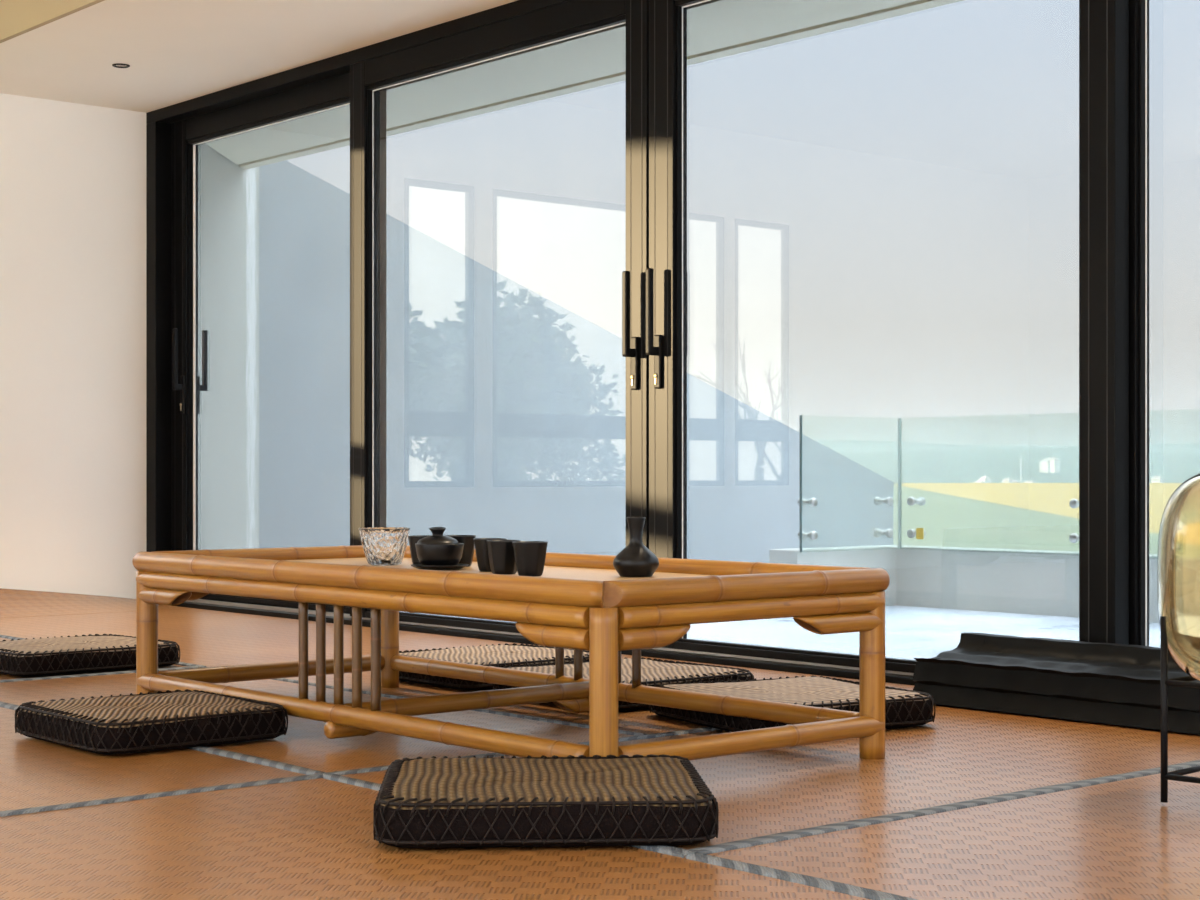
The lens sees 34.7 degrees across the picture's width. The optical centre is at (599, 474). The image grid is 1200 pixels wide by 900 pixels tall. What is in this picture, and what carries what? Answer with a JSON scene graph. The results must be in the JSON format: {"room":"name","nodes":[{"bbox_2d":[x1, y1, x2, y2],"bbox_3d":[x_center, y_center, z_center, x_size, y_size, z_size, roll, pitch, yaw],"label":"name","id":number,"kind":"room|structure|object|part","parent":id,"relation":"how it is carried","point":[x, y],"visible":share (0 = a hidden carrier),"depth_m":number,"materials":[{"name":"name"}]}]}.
{"room":"tea room","nodes":[
{"label":"tea room","id":0,"kind":"room"},
{"bbox_2d":[0,93,145,598],"bbox_3d":[-5.062,-0.740,7.326,7.680,3.160,0.050,0,0,-41],"label":"wall","id":1,"kind":"structure","parent":0,"point":[73,175],"depth_m":9.41,"materials":[{"name":"white paint"}]},
{"bbox_2d":[198,143,258,549],"bbox_3d":[-2.140,-0.585,10.519,0.965,3.050,1.260,0,0,-41],"label":"wall reveal","id":2,"kind":"structure","parent":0,"point":[228,193],"depth_m":10.26,"materials":[{"name":"white paint"}]},
{"bbox_2d":[0,0,516,112],"bbox_3d":[-1.690,-2.084,3.407,7.680,0.512,10.370,0,0,-41],"label":"ceiling","id":3,"kind":"structure","parent":0,"point":[175,51],"depth_m":8.11,"materials":[{"name":"white paint"}]},
{"bbox_2d":[0,0,104,42],"bbox_3d":[0.053,-2.022,5.078,0.024,0.396,10.030,0,0,-41],"label":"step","id":4,"kind":"structure","parent":3,"relation":"attached to","point":[17,17],"depth_m":7.82,"materials":[{"name":"beige paint"}]},
{"bbox_2d":[112,63,129,67],"bbox_3d":[-2.136,-1.827,8.556,0.078,0.010,0.078,0,0,-41],"label":"recessed light","id":5,"kind":"object","parent":3,"relation":"in","point":[119,65],"visible":1,"depth_m":8.56,"materials":[{"name":"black metal"}]},
{"bbox_2d":[205,0,963,169],"bbox_3d":[1.320,-1.736,6.234,0.628,0.128,10.730,0,0,-41],"label":"ceiling","id":6,"kind":"structure","parent":0,"point":[716,29],"depth_m":7.95,"materials":[{"name":"paint"}]},
{"bbox_3d":[-1.794,0.756,3.489,7.630,0.208,10.630,0,0,-41],"label":"floor","id":7,"kind":"structure","parent":0,"visible":0},
{"bbox_2d":[0,588,191,617],"bbox_3d":[-3.433,0.557,8.307,3.430,0.185,0.569,0,0,-41],"label":"floor mat","id":8,"kind":"object","parent":7,"relation":"on","point":[14,603],"visible":0.8,"depth_m":9.14,"materials":[{"name":"wicker"}]},
{"bbox_2d":[0,638,197,682],"bbox_3d":[-2.521,0.643,7.024,0.938,0.018,2.558,0,0,-41],"label":"floor mat","id":9,"kind":"object","parent":7,"relation":"on","point":[3,677],"visible":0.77,"depth_m":6.13,"materials":[{"name":"fabric"}]},
{"bbox_2d":[0,634,179,676],"bbox_3d":[-1.769,0.594,6.373,0.592,0.080,0.517,0,0,-44],"label":"floor cushion","id":10,"kind":"object","parent":9,"relation":"on","point":[47,656],"visible":0.91,"depth_m":6.18,"materials":[{"name":"wicker"}]},
{"bbox_2d":[0,707,304,810],"bbox_3d":[-1.761,0.646,4.540,1.146,0.012,2.196,0,0,-41],"label":"floor mat","id":11,"kind":"object","parent":7,"relation":"on","point":[34,772],"visible":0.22,"depth_m":4.14,"materials":[{"name":"wicker"}]},
{"bbox_2d":[0,608,521,667],"bbox_3d":[-1.639,0.643,7.784,1.388,0.018,2.556,0,0,-41],"label":"floor mat","id":12,"kind":"object","parent":7,"relation":"on","point":[207,638],"visible":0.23,"depth_m":7.70,"materials":[{"name":"wicker"}]},
{"bbox_2d":[0,673,632,774],"bbox_3d":[-0.970,0.643,5.220,0.938,0.018,2.196,0,0,-41],"label":"floor mat","id":13,"kind":"object","parent":7,"relation":"on","point":[305,748],"visible":0.42,"depth_m":4.71,"materials":[{"name":"wicker"}]},
{"bbox_2d":[15,689,287,754],"bbox_3d":[-1.091,0.594,4.661,0.507,0.080,0.517,0,0,-41],"label":"floor cushion","id":14,"kind":"object","parent":13,"relation":"on","point":[132,723],"visible":1,"depth_m":4.51,"materials":[{"name":"brown wicker"}]},
{"bbox_2d":[132,545,889,759],"bbox_3d":[-0.314,0.424,4.807,0.880,0.432,1.998,0,0,-41],"label":"table","id":15,"kind":"object","parent":13,"relation":"on","point":[579,602],"visible":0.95,"depth_m":4.37,"materials":[{"name":"brown wood"}]},
{"bbox_3d":[-1.245,0.452,5.274,0.060,0.377,0.060,0,0,-41],"label":"leg","id":16,"kind":"part","parent":15,"relation":"part of","materials":[{"name":"brown wood"}]},
{"bbox_3d":[-0.947,0.237,5.544,0.765,0.057,0.057,0,0,-41],"label":"rail","id":17,"kind":"part","parent":15,"relation":"part of","materials":[{"name":"brown wood"}]},
{"bbox_3d":[-0.945,0.566,5.541,0.747,0.050,0.050,0,0,-41],"label":"rail","id":18,"kind":"part","parent":15,"relation":"part of","materials":[{"name":"brown wood"}]},
{"bbox_3d":[-0.639,0.566,4.559,0.050,0.050,1.912,0,0,-41],"label":"rail","id":19,"kind":"part","parent":15,"relation":"part of","materials":[{"name":"brown wood"}]},
{"bbox_3d":[-0.639,0.285,4.559,0.049,0.049,1.912,0,0,-41],"label":"apron rail","id":20,"kind":"part","parent":15,"relation":"part of","materials":[{"name":"brown wood"}]},
{"bbox_3d":[-0.623,0.237,4.535,0.058,0.058,1.985,0,0,-41],"label":"rail","id":21,"kind":"part","parent":15,"relation":"part of","materials":[{"name":"brown wood"}]},
{"bbox_2d":[359,527,409,565],"bbox_3d":[-0.589,0.196,5.247,0.141,0.101,0.141,0,0,-41],"label":"glass bowl","id":22,"kind":"object","parent":15,"relation":"on","point":[382,546],"visible":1,"depth_m":5.20,"materials":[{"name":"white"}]},
{"bbox_3d":[-0.636,0.452,5.797,0.060,0.377,0.060,0,0,-41],"label":"leg","id":23,"kind":"part","parent":15,"relation":"part of","materials":[{"name":"brown wood"}]},
{"bbox_2d":[408,535,430,563],"bbox_3d":[-0.470,0.204,5.132,0.088,0.084,0.088,0,0,32],"label":"tea cup","id":24,"kind":"object","parent":15,"relation":"on","point":[413,539],"visible":0.29,"depth_m":5.10,"materials":[{"name":"black ceramic"}]},
{"bbox_2d":[411,527,468,570],"bbox_3d":[-0.417,0.191,4.992,0.151,0.110,0.151,0,0,-41],"label":"teapot","id":25,"kind":"object","parent":15,"relation":"on","point":[437,551],"visible":1,"depth_m":4.95,"materials":[{"name":"black ceramic"}]},
{"bbox_3d":[-0.422,0.160,4.991,0.107,0.044,0.107,-5,8,-40],"label":"lid","id":26,"kind":"part","parent":25,"relation":"part of","materials":[{"name":"black ceramic"}]},
{"bbox_2d":[415,543,463,565],"bbox_3d":[-0.417,0.208,4.992,0.127,0.061,0.127,0,0,-41],"label":"bowl","id":27,"kind":"object","parent":25,"relation":"on","point":[428,554],"depth_m":4.94,"materials":[{"name":"black ceramic"}]},
{"bbox_2d":[445,535,475,566],"bbox_3d":[-0.376,0.204,5.157,0.088,0.084,0.088,0,0,-41],"label":"tea cup","id":28,"kind":"object","parent":15,"relation":"on","point":[468,550],"visible":0.5,"depth_m":5.13,"materials":[{"name":"black ceramic"}]},
{"bbox_2d":[473,538,506,571],"bbox_3d":[-0.280,0.204,4.903,0.088,0.084,0.088,0,0,44],"label":"tea cup","id":29,"kind":"object","parent":15,"relation":"on","point":[482,557],"visible":0.6,"depth_m":4.87,"materials":[{"name":"black ceramic"}]},
{"bbox_3d":[-0.314,0.253,4.807,0.803,0.014,1.921,0,0,-41],"label":"panel","id":30,"kind":"part","parent":15,"relation":"part of","materials":[{"name":"brown wood"}]},
{"bbox_2d":[486,540,521,574],"bbox_3d":[-0.238,0.204,4.765,0.088,0.084,0.088,0,0,21],"label":"tea cup","id":31,"kind":"object","parent":15,"relation":"on","point":[501,556],"visible":0.89,"depth_m":4.73,"materials":[{"name":"black ceramic"}]},
{"bbox_2d":[512,541,547,576],"bbox_3d":[-0.170,0.204,4.670,0.088,0.084,0.088,0,0,38],"label":"tea cup","id":32,"kind":"object","parent":15,"relation":"on","point":[530,556],"visible":0.98,"depth_m":4.64,"materials":[{"name":"black ceramic"}]},
{"bbox_3d":[0.008,0.452,3.817,0.058,0.377,0.058,0,0,-41],"label":"leg","id":33,"kind":"part","parent":15,"relation":"part of","materials":[{"name":"brown wood"}]},
{"bbox_3d":[-0.005,0.566,5.074,0.050,0.050,1.865,0,0,-41],"label":"rail","id":34,"kind":"part","parent":15,"relation":"part of","materials":[{"name":"brown wood"}]},
{"bbox_3d":[-0.010,0.237,5.085,0.057,0.057,1.909,0,0,-41],"label":"rail","id":35,"kind":"part","parent":15,"relation":"part of","materials":[{"name":"brown wood"}]},
{"bbox_2d":[613,517,658,576],"bbox_3d":[0.087,0.174,4.652,0.113,0.144,0.113,0,0,-41],"label":"bottle","id":36,"kind":"object","parent":15,"relation":"on","point":[635,560],"visible":1,"depth_m":4.62,"materials":[{"name":"black ceramic"}]},
{"bbox_3d":[0.315,0.237,4.069,0.869,0.058,0.058,0,0,-41],"label":"rail","id":37,"kind":"part","parent":15,"relation":"part of","materials":[{"name":"brown wood"}]},
{"bbox_3d":[0.334,0.566,4.089,0.794,0.050,0.050,0,0,-41],"label":"rail","id":38,"kind":"part","parent":15,"relation":"part of","materials":[{"name":"brown wood"}]},
{"bbox_3d":[0.334,0.285,4.089,0.794,0.049,0.049,0,0,-41],"label":"apron rail","id":39,"kind":"part","parent":15,"relation":"part of","materials":[{"name":"brown wood"}]},
{"bbox_3d":[0.616,0.452,4.341,0.060,0.377,0.060,0,0,-41],"label":"leg","id":40,"kind":"part","parent":15,"relation":"part of","materials":[{"name":"brown wood"}]},
{"bbox_2d":[0,774,870,899],"bbox_3d":[-0.278,0.643,2.816,1.146,0.018,2.348,0,0,-41],"label":"floor mat","id":41,"kind":"object","parent":7,"relation":"on","point":[304,837],"visible":1,"depth_m":3.17,"materials":[{"name":"wicker"}]},
{"bbox_2d":[199,644,913,735],"bbox_3d":[-0.086,0.643,5.980,1.388,0.018,2.196,0,0,-41],"label":"floor mat","id":42,"kind":"object","parent":7,"relation":"on","point":[635,722],"visible":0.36,"depth_m":5.26,"materials":[{"name":"wicker"}]},
{"bbox_2d":[399,643,588,688],"bbox_3d":[-0.336,0.594,6.003,0.577,0.080,0.517,0,0,-40],"label":"floor cushion","id":43,"kind":"object","parent":42,"relation":"on","point":[507,655],"visible":0.38,"depth_m":5.89,"materials":[{"name":"wicker"}]},
{"bbox_2d":[493,657,754,709],"bbox_3d":[0.066,0.594,5.505,0.577,0.080,0.557,0,0,-38],"label":"floor cushion","id":44,"kind":"object","parent":42,"relation":"on","point":[655,671],"visible":0.44,"depth_m":5.44,"materials":[{"name":"wicker"}]},
{"bbox_2d":[317,704,1199,858],"bbox_3d":[0.649,0.643,4.404,2.328,0.018,1.150,0,0,-41],"label":"floor mat","id":45,"kind":"object","parent":7,"relation":"on","point":[963,758],"visible":0.47,"depth_m":4.13,"materials":[{"name":"wicker"}]},
{"bbox_2d":[373,754,718,847],"bbox_3d":[-0.103,0.592,3.520,0.597,0.085,0.537,0,0,-3],"label":"floor cushion","id":46,"kind":"object","parent":45,"relation":"on","point":[610,800],"visible":1,"depth_m":3.28,"materials":[{"name":"black fabric"}]},
{"bbox_2d":[649,675,935,731],"bbox_3d":[0.491,0.594,4.980,0.567,0.080,0.567,0,0,-28],"label":"floor cushion","id":47,"kind":"object","parent":45,"relation":"on","point":[903,707],"visible":0.64,"depth_m":4.86,"materials":[{"name":"wicker"}]},
{"bbox_2d":[912,632,1199,734],"bbox_3d":[1.709,0.542,4.614,0.280,0.184,2.268,0,0,-41],"label":"platform","id":48,"kind":"object","parent":45,"relation":"on","point":[1106,683],"visible":0.89,"depth_m":5.09,"materials":[{"name":"black wood"}]},
{"bbox_2d":[686,771,1199,899],"bbox_3d":[1.416,0.643,3.513,2.328,0.018,1.196,0,0,-41],"label":"floor mat","id":49,"kind":"object","parent":7,"relation":"on","point":[1117,840],"visible":0.88,"depth_m":3.26,"materials":[{"name":"wicker"}]},
{"bbox_2d":[1157,473,1199,802],"bbox_3d":[1.294,0.311,3.718,0.410,0.646,0.410,0,0,12],"label":"floor lamp","id":50,"kind":"object","parent":49,"relation":"on","point":[1178,555],"visible":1,"depth_m":3.67,"materials":[{"name":"gold glass"}]},
{"bbox_3d":[1.093,0.454,3.718,0.013,0.360,0.013,0,0,-26],"label":"leg","id":51,"kind":"part","parent":50,"relation":"part of","materials":[{"name":"black metal"}]},
{"bbox_3d":[1.294,0.202,3.718,0.410,0.429,0.410,0,0,-41],"label":"lamp shade","id":52,"kind":"part","parent":50,"relation":"part of","materials":[{"name":"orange glass"}]},
{"label":"outside","id":53,"kind":"structure","parent":0,"visible":0},
{"bbox_2d":[893,485,1158,553],"bbox_3d":[-30.668,2.640,274.684,363.586,1.000,471.352,0,0,-41],"label":"meadow","id":54,"kind":"structure","parent":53,"point":[946,520],"depth_m":81.28,"materials":[{"name":"green plant"}]},
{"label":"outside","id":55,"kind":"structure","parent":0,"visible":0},
{"bbox_2d":[815,440,1199,452],"bbox_3d":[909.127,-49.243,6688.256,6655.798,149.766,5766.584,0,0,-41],"label":"hill","id":56,"kind":"structure","parent":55,"point":[839,446],"depth_m":5874.79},
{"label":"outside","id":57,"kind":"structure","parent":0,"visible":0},
{"bbox_3d":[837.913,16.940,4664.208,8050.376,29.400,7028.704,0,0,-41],"label":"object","id":58,"kind":"object","parent":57,"visible":0},
{"bbox_2d":[979,476,990,482],"bbox_3d":[244.850,7.590,1219.797,5.600,14.100,7.700,0,0,-25],"label":"house","id":59,"kind":"structure","parent":58,"relation":"on","point":[986,479],"depth_m":1217.08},
{"bbox_2d":[1002,478,1011,482],"bbox_3d":[256.720,8.265,1209.799,5.500,12.750,4.000,0,0,43],"label":"house","id":60,"kind":"structure","parent":58,"relation":"on","point":[1005,480],"depth_m":1208.79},
{"bbox_2d":[1019,455,1022,482],"bbox_3d":[264.453,0.140,1204.800,0.700,25.000,2.400,0,0,-41],"label":"radio mast","id":61,"kind":"object","parent":58,"relation":"on","point":[1020,459],"visible":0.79,"depth_m":1204.81,"materials":[{"name":"white metal"}]},
{"bbox_2d":[1151,476,1162,482],"bbox_3d":[352.786,7.590,1214.798,6.600,14.100,4.800,0,0,38],"label":"house","id":62,"kind":"structure","parent":58,"relation":"on","point":[1156,479],"depth_m":1213.22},
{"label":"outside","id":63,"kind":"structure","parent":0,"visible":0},
{"bbox_2d":[893,483,1181,532],"bbox_3d":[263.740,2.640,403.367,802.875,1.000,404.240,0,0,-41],"label":"field ripe","id":64,"kind":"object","parent":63,"point":[1053,498],"visible":0.18,"depth_m":221.86,"materials":[{"name":"yellow plant"}]},
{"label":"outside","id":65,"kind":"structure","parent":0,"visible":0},
{"bbox_2d":[399,605,1160,659],"bbox_3d":[3.508,0.820,8.459,6.849,0.240,11.250,0,0,-41],"label":"floor","id":66,"kind":"structure","parent":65,"point":[911,632],"depth_m":8.58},
{"bbox_2d":[259,160,892,562],"bbox_3d":[0.034,-0.482,12.857,5.580,2.845,0.250,0,0,-41],"label":"wall","id":67,"kind":"structure","parent":66,"relation":"on","point":[506,405],"depth_m":11.99,"materials":[{"name":"white paint"}]},
{"bbox_2d":[769,545,1158,622],"bbox_3d":[4.005,0.662,7.052,0.970,0.555,8.470,0,0,-41],"label":"wall","id":68,"kind":"structure","parent":66,"relation":"on","point":[1035,582],"depth_m":9.88,"materials":[{"name":"white paint"}]},
{"bbox_2d":[797,415,898,551],"bbox_3d":[1.302,0.045,10.049,0.768,0.700,0.102,0,0,-41],"label":"balustrade panel","id":69,"kind":"object","parent":68,"relation":"on","point":[878,501],"visible":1,"depth_m":9.83,"materials":[{"name":"glass"}]},
{"bbox_2d":[899,413,1078,555],"bbox_3d":[2.037,0.045,9.791,0.102,0.700,1.278,0,0,-41],"label":"balustrade panel","id":70,"kind":"object","parent":68,"relation":"on","point":[919,533],"visible":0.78,"depth_m":10.21,"materials":[{"name":"glass"}]},
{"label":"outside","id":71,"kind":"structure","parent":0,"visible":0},
{"bbox_2d":[839,448,1199,482],"bbox_3d":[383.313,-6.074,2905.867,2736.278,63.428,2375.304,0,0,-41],"label":"hill","id":72,"kind":"structure","parent":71,"point":[925,466],"depth_m":2461.57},
{"bbox_2d":[1039,460,1050,472],"bbox_3d":[440.751,-8.735,1899.684,9.900,12.750,7.200,0,0,34],"label":"house","id":73,"kind":"structure","parent":72,"relation":"on","point":[1044,465],"depth_m":1897.51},
{"bbox_2d":[1044,457,1059,472],"bbox_3d":[459.466,-10.085,1949.676,10.400,15.450,14.300,0,0,-40],"label":"house","id":74,"kind":"structure","parent":72,"relation":"on","point":[1055,462],"depth_m":1944.41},
{"bbox_3d":[3.685,-0.499,2.893,0.200,2.678,2.580,0,0,-41],"label":"wall","id":75,"kind":"structure","parent":0,"visible":0},
{"bbox_2d":[172,72,385,613],"bbox_3d":[-1.543,-0.585,8.995,0.188,2.390,1.810,0,0,-41],"label":"door","id":76,"kind":"structure","parent":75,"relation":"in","point":[334,92],"depth_m":9.55,"materials":[{"name":"grey glass"},{"name":"black metal"}]},
{"bbox_3d":[-2.079,-0.400,9.555,0.014,0.190,0.032,0,0,-41],"label":"handle","id":77,"kind":"part","parent":76,"relation":"part of","materials":[{"name":"black metal"}]},
{"bbox_3d":[-2.017,-0.400,9.609,0.014,0.190,0.032,0,0,-41],"label":"handle","id":78,"kind":"part","parent":76,"relation":"part of","materials":[{"name":"black metal"}]},
{"bbox_3d":[-2.000,-0.437,9.623,0.058,0.030,0.022,0,0,-41],"label":"handle arm","id":79,"kind":"part","parent":76,"relation":"part of","materials":[{"name":"black metal"}]},
{"bbox_3d":[-1.530,-1.722,8.979,0.066,0.115,1.550,0,0,-41],"label":"rail","id":80,"kind":"part","parent":76,"relation":"part of","materials":[{"name":"black metal"}]},
{"bbox_3d":[-1.530,0.597,8.979,0.066,0.026,1.550,0,0,-41],"label":"rail","id":81,"kind":"part","parent":76,"relation":"part of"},
{"bbox_2d":[350,0,648,632],"bbox_3d":[-0.432,-0.585,7.580,0.188,2.390,1.913,0,0,-41],"label":"door","id":82,"kind":"structure","parent":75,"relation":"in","point":[573,18],"depth_m":7.61,"materials":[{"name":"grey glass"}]},
{"bbox_3d":[-0.432,0.597,7.580,0.066,0.026,1.683,0,0,-41],"label":"rail","id":83,"kind":"part","parent":82,"relation":"part of","materials":[{"name":"black metal"}]},
{"bbox_3d":[-0.432,-1.722,7.580,0.066,0.115,1.683,0,0,-41],"label":"rail","id":84,"kind":"part","parent":82,"relation":"part of","materials":[{"name":"black metal"}]},
{"bbox_3d":[0.108,-0.437,6.857,0.058,0.030,0.022,0,0,-41],"label":"handle arm","id":85,"kind":"part","parent":82,"relation":"part of","materials":[{"name":"black metal"}]},
{"bbox_3d":[0.124,-0.400,6.871,0.014,0.190,0.032,0,0,-41],"label":"handle","id":86,"kind":"part","parent":82,"relation":"part of","materials":[{"name":"black metal"}]},
{"bbox_2d":[146,0,915,685],"bbox_3d":[0.294,-0.588,6.789,0.200,2.480,7.750,0,0,-41],"label":"door frame","id":87,"kind":"structure","parent":75,"relation":"attached to","point":[159,122],"depth_m":9.46,"materials":[{"name":"metal"}]},
{"bbox_3d":[0.294,0.637,6.789,0.200,0.030,7.750,0,0,-41],"label":"sill","id":88,"kind":"part","parent":87,"relation":"part of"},
{"bbox_2d":[645,0,1128,672],"bbox_3d":[0.831,-0.585,6.112,0.188,2.390,1.940,0,0,-41],"label":"door","id":89,"kind":"structure","parent":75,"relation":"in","point":[1103,24],"depth_m":5.43,"materials":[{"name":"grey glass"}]},
{"bbox_3d":[0.189,-0.437,6.763,0.058,0.030,0.022,0,0,-41],"label":"handle arm","id":90,"kind":"part","parent":89,"relation":"part of","materials":[{"name":"black metal"}]},
{"bbox_3d":[0.205,-0.400,6.777,0.014,0.190,0.032,0,0,-41],"label":"handle","id":91,"kind":"part","parent":89,"relation":"part of","materials":[{"name":"black metal"}]},
{"bbox_3d":[0.835,0.597,6.108,0.066,0.026,1.695,0,0,-41],"label":"rail","id":92,"kind":"part","parent":89,"relation":"part of","materials":[{"name":"black metal"}]},
{"bbox_2d":[1129,0,1148,645],"bbox_3d":[2.130,-0.585,4.724,0.069,2.390,2.065,0,0,-41],"label":"door","id":93,"kind":"structure","parent":75,"relation":"in","point":[1138,9],"depth_m":5.41,"materials":[{"name":"black metal"}]}
]}

